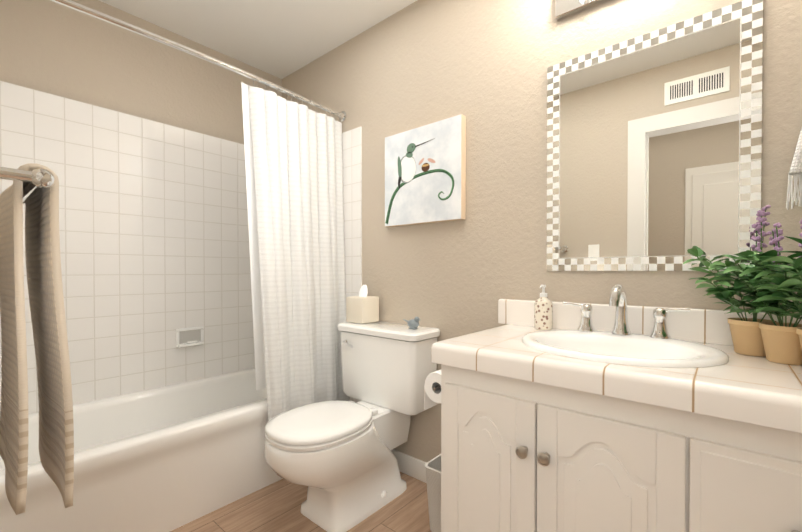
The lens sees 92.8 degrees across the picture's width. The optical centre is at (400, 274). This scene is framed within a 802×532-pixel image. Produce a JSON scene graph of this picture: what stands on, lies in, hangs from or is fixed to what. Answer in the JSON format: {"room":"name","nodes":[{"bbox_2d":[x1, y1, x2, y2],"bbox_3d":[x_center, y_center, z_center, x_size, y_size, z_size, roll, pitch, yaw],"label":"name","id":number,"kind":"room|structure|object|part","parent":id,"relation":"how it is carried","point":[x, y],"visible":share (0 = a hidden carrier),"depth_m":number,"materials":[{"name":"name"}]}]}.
{"room":"bathroom","nodes":[
{"label":"bathroom","id":0,"kind":"room"},
{"bbox_2d":[0,0,281,143],"bbox_3d":[-1.850,-0.173,1.663,0.100,2.440,2.950,1,1,40],"label":"wall","id":1,"kind":"structure","parent":0,"point":[51,47],"depth_m":2.01,"materials":[{"name":"beige paint"}]},
{"bbox_2d":[0,81,254,413],"bbox_3d":[-1.360,0.092,2.159,0.008,1.900,1.564,1,1,40],"label":"wall tile","id":2,"kind":"structure","parent":1,"relation":"attached to","point":[154,237],"depth_m":2.07,"materials":[{"name":"white tile"}]},
{"bbox_2d":[176,326,203,347],"bbox_3d":[-1.245,0.366,2.264,0.034,0.108,0.155,1,1,40],"label":"soap dish","id":3,"kind":"object","parent":2,"relation":"attached to","point":[201,342],"visible":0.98,"depth_m":2.25,"materials":[{"name":"white ceramic"}]},
{"bbox_2d":[99,0,416,78],"bbox_3d":[-0.487,-1.406,0.554,3.596,0.050,3.050,1,1,40],"label":"ceiling","id":4,"kind":"structure","parent":0,"point":[281,39],"depth_m":2.12,"materials":[{"name":"white paint"}]},
{"bbox_2d":[170,472,431,531],"bbox_3d":[-0.487,1.084,0.581,3.596,0.050,3.050,1,1,40],"label":"floor","id":5,"kind":"structure","parent":0,"point":[274,507],"depth_m":1.66,"materials":[{"name":"brown wood"}]},
{"bbox_2d":[0,368,282,531],"bbox_3d":[-1.080,0.839,1.929,0.720,0.410,1.542,1,1,40],"label":"bathtub","id":6,"kind":"object","parent":5,"relation":"on","point":[168,458],"visible":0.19,"depth_m":1.63,"materials":[{"name":"white ceramic"}]},
{"bbox_2d":[264,321,439,531],"bbox_3d":[-0.246,0.652,1.742,0.538,0.789,0.756,1,1,40],"label":"toilet","id":7,"kind":"object","parent":5,"relation":"on","point":[338,458],"visible":1,"depth_m":1.69,"materials":[{"name":"white ceramic"}]},
{"bbox_3d":[-0.341,0.644,1.630,0.372,0.020,0.456,1,1,40],"label":"seat","id":8,"kind":"part","parent":7,"relation":"part of","materials":[{"name":"white plastic"}]},
{"bbox_3d":[-0.341,0.614,1.630,0.372,0.032,0.456,1,1,40],"label":"seat lid","id":9,"kind":"part","parent":7,"relation":"part of","materials":[{"name":"white plastic"}]},
{"bbox_3d":[-0.274,0.850,1.711,0.376,0.393,0.670,1,1,40],"label":"bowl","id":10,"kind":"part","parent":7,"relation":"part of","materials":[{"name":"white ceramic"}]},
{"bbox_3d":[-0.272,0.352,1.961,0.090,0.033,0.032,1,1,40],"label":"lever","id":11,"kind":"part","parent":7,"relation":"part of","materials":[{"name":"silver metal"}]},
{"bbox_2d":[346,285,378,323],"bbox_3d":[-0.207,0.153,2.067,0.128,0.199,0.128,1,1,40],"label":"tissue box","id":12,"kind":"object","parent":7,"relation":"on","point":[362,308],"visible":1,"depth_m":2.02,"materials":[{"name":"beige cardboard"}]},
{"bbox_3d":[-0.074,0.277,1.940,0.538,0.043,0.225,1,1,40],"label":"tank lid","id":13,"kind":"part","parent":7,"relation":"part of","materials":[{"name":"white ceramic"}]},
{"bbox_3d":[-0.072,0.469,1.944,0.510,0.340,0.203,1,1,40],"label":"tank","id":14,"kind":"part","parent":7,"relation":"part of","materials":[{"name":"white ceramic"}]},
{"bbox_2d":[403,317,419,329],"bbox_3d":[0.052,0.225,1.814,0.107,0.060,0.043,1,1,40],"label":"bird figurine","id":15,"kind":"object","parent":7,"relation":"on","point":[413,323],"visible":1,"depth_m":1.79,"materials":[{"name":"grey"}]},
{"bbox_2d":[425,454,440,531],"bbox_3d":[0.222,0.912,1.585,0.173,0.270,0.216,1,1,40],"label":"trash can","id":16,"kind":"object","parent":5,"relation":"on","point":[433,472],"visible":0.19,"depth_m":1.53,"materials":[{"name":"plastic"}]},
{"bbox_2d":[424,356,801,531],"bbox_3d":[0.866,0.666,0.916,1.768,0.778,0.571,1,1,40],"label":"bathroom vanity","id":17,"kind":"object","parent":5,"relation":"on","point":[617,413],"depth_m":0.91,"materials":[{"name":"white paint"}]},
{"bbox_2d":[431,324,801,423],"bbox_3d":[0.905,0.247,0.881,1.668,0.062,0.567,1,1,40],"label":"countertop","id":18,"kind":"structure","parent":17,"relation":"on","point":[758,386],"depth_m":0.85,"materials":[{"name":"white tile"}]},
{"bbox_2d":[534,285,552,329],"bbox_3d":[0.550,0.122,1.476,0.068,0.172,0.071,1,1,40],"label":"soap dispenser","id":19,"kind":"object","parent":18,"relation":"on","point":[543,311],"visible":1,"depth_m":1.45,"materials":[{"name":"white ceramic"}]},
{"bbox_2d":[492,324,731,379],"bbox_3d":[0.626,0.272,1.130,0.522,0.149,0.462,1,1,40],"label":"sink","id":20,"kind":"object","parent":18,"relation":"in","point":[694,355],"depth_m":1.15,"materials":[{"name":"white ceramic"}]},
{"bbox_2d":[560,284,691,335],"bbox_3d":[0.706,0.113,1.240,0.368,0.167,0.153,1,1,40],"label":"faucet","id":21,"kind":"object","parent":18,"relation":"on","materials":[{"name":"silver metal"}]},
{"bbox_2d":[682,205,801,364],"bbox_3d":[0.938,0.008,0.914,0.436,0.412,0.417,1,1,40],"label":"lavender","id":22,"kind":"object","parent":18,"relation":"on","point":[770,281],"visible":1,"depth_m":0.95,"materials":[{"name":"green plant"}]},
{"bbox_2d":[728,318,776,355],"bbox_3d":[0.947,0.167,1.032,0.098,0.092,0.098,1,1,40],"label":"pot","id":23,"kind":"object","parent":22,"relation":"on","point":[746,334],"depth_m":1.01,"materials":[{"name":"brown ceramic"}]},
{"bbox_2d":[759,322,801,364],"bbox_3d":[0.947,0.168,0.939,0.098,0.092,0.098,1,1,40],"label":"pot","id":24,"kind":"object","parent":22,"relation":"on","point":[779,342],"depth_m":0.92,"materials":[{"name":"brown ceramic"}]},
{"bbox_2d":[796,327,801,349],"bbox_3d":[0.947,0.169,0.847,0.098,0.092,0.098,1,1,40],"label":"pot","id":25,"kind":"object","parent":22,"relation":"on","point":[798,329],"depth_m":0.88,"materials":[{"name":"brown ceramic"}]},
{"bbox_2d":[282,0,801,461],"bbox_3d":[0.469,-0.173,1.691,3.596,2.440,0.100,1,1,40],"label":"wall","id":26,"kind":"structure","parent":0,"point":[481,65],"depth_m":1.69,"materials":[{"name":"beige paint"}]},
{"bbox_2d":[342,126,361,402],"bbox_3d":[-0.541,0.088,2.483,0.818,1.900,0.008,1,1,40],"label":"wall tile","id":27,"kind":"structure","parent":26,"relation":"attached to","point":[352,170],"depth_m":2.25,"materials":[{"name":"white tile"}]},
{"bbox_2d":[391,449,426,482],"bbox_3d":[0.749,1.000,1.391,2.565,0.100,0.014,1,1,40],"label":"baseboard","id":28,"kind":"structure","parent":26,"relation":"attached to","point":[411,466],"depth_m":1.96,"materials":[{"name":"white wood"}]},
{"bbox_2d":[385,114,465,226],"bbox_3d":[0.105,-0.495,1.903,0.475,0.475,0.040,1,1,40],"label":"picture","id":29,"kind":"object","parent":26,"relation":"attached to","point":[425,174],"visible":1,"depth_m":1.86,"materials":[{"name":"beige wood"}]},
{"bbox_2d":[555,0,603,19],"bbox_3d":[0.776,-1.086,1.258,0.560,0.186,0.143,1,1,40],"label":"sconce","id":30,"kind":"object","parent":26,"relation":"attached to","point":[564,8],"visible":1,"depth_m":1.44,"materials":[{"name":"silver metal"}]},
{"bbox_2d":[498,299,801,343],"bbox_3d":[1.071,0.161,1.097,1.698,0.105,0.022,1,1,40],"label":"backsplash","id":31,"kind":"structure","parent":26,"relation":"attached to","point":[704,322],"depth_m":1.29,"materials":[{"name":"white tile"}]},
{"bbox_2d":[547,0,762,270],"bbox_3d":[0.819,-0.417,1.318,0.621,0.805,0.006,1,1,40],"label":"mirror","id":32,"kind":"object","parent":26,"relation":"attached to","point":[654,143],"visible":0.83,"depth_m":1.27,"materials":[{"name":"clear glass"}]},
{"bbox_2d":[786,127,801,209],"bbox_3d":[1.174,-0.470,0.952,0.302,0.590,0.104,1,1,40],"label":"towel","id":33,"kind":"object","parent":26,"relation":"attached to","point":[795,171],"visible":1,"depth_m":1.02,"materials":[{"name":"white fabric"}]},
{"bbox_3d":[-1.149,-0.164,0.874,1.991,2.440,0.115,1,1,40],"label":"wall","id":34,"kind":"structure","parent":0,"visible":0},
{"bbox_2d":[0,163,73,514],"bbox_3d":[-0.917,0.123,0.871,0.664,0.666,0.176,1,1,40],"label":"towel","id":35,"kind":"object","parent":34,"relation":"attached to","point":[34,187],"visible":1,"depth_m":0.76,"materials":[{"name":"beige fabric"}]},
{"bbox_2d":[50,0,349,421],"bbox_3d":[-0.815,-0.046,1.693,0.175,1.877,1.563,1,1,40],"label":"shower curtain","id":36,"kind":"object","parent":34,"relation":"attached to","point":[294,168],"visible":0.88,"depth_m":1.99,"materials":[{"name":"white fabric"}]},
{"bbox_3d":[-0.854,-0.953,1.716,0.074,0.064,1.563,1,1,40],"label":"rod","id":37,"kind":"part","parent":36,"relation":"part of","materials":[{"name":"silver metal"}]}
]}

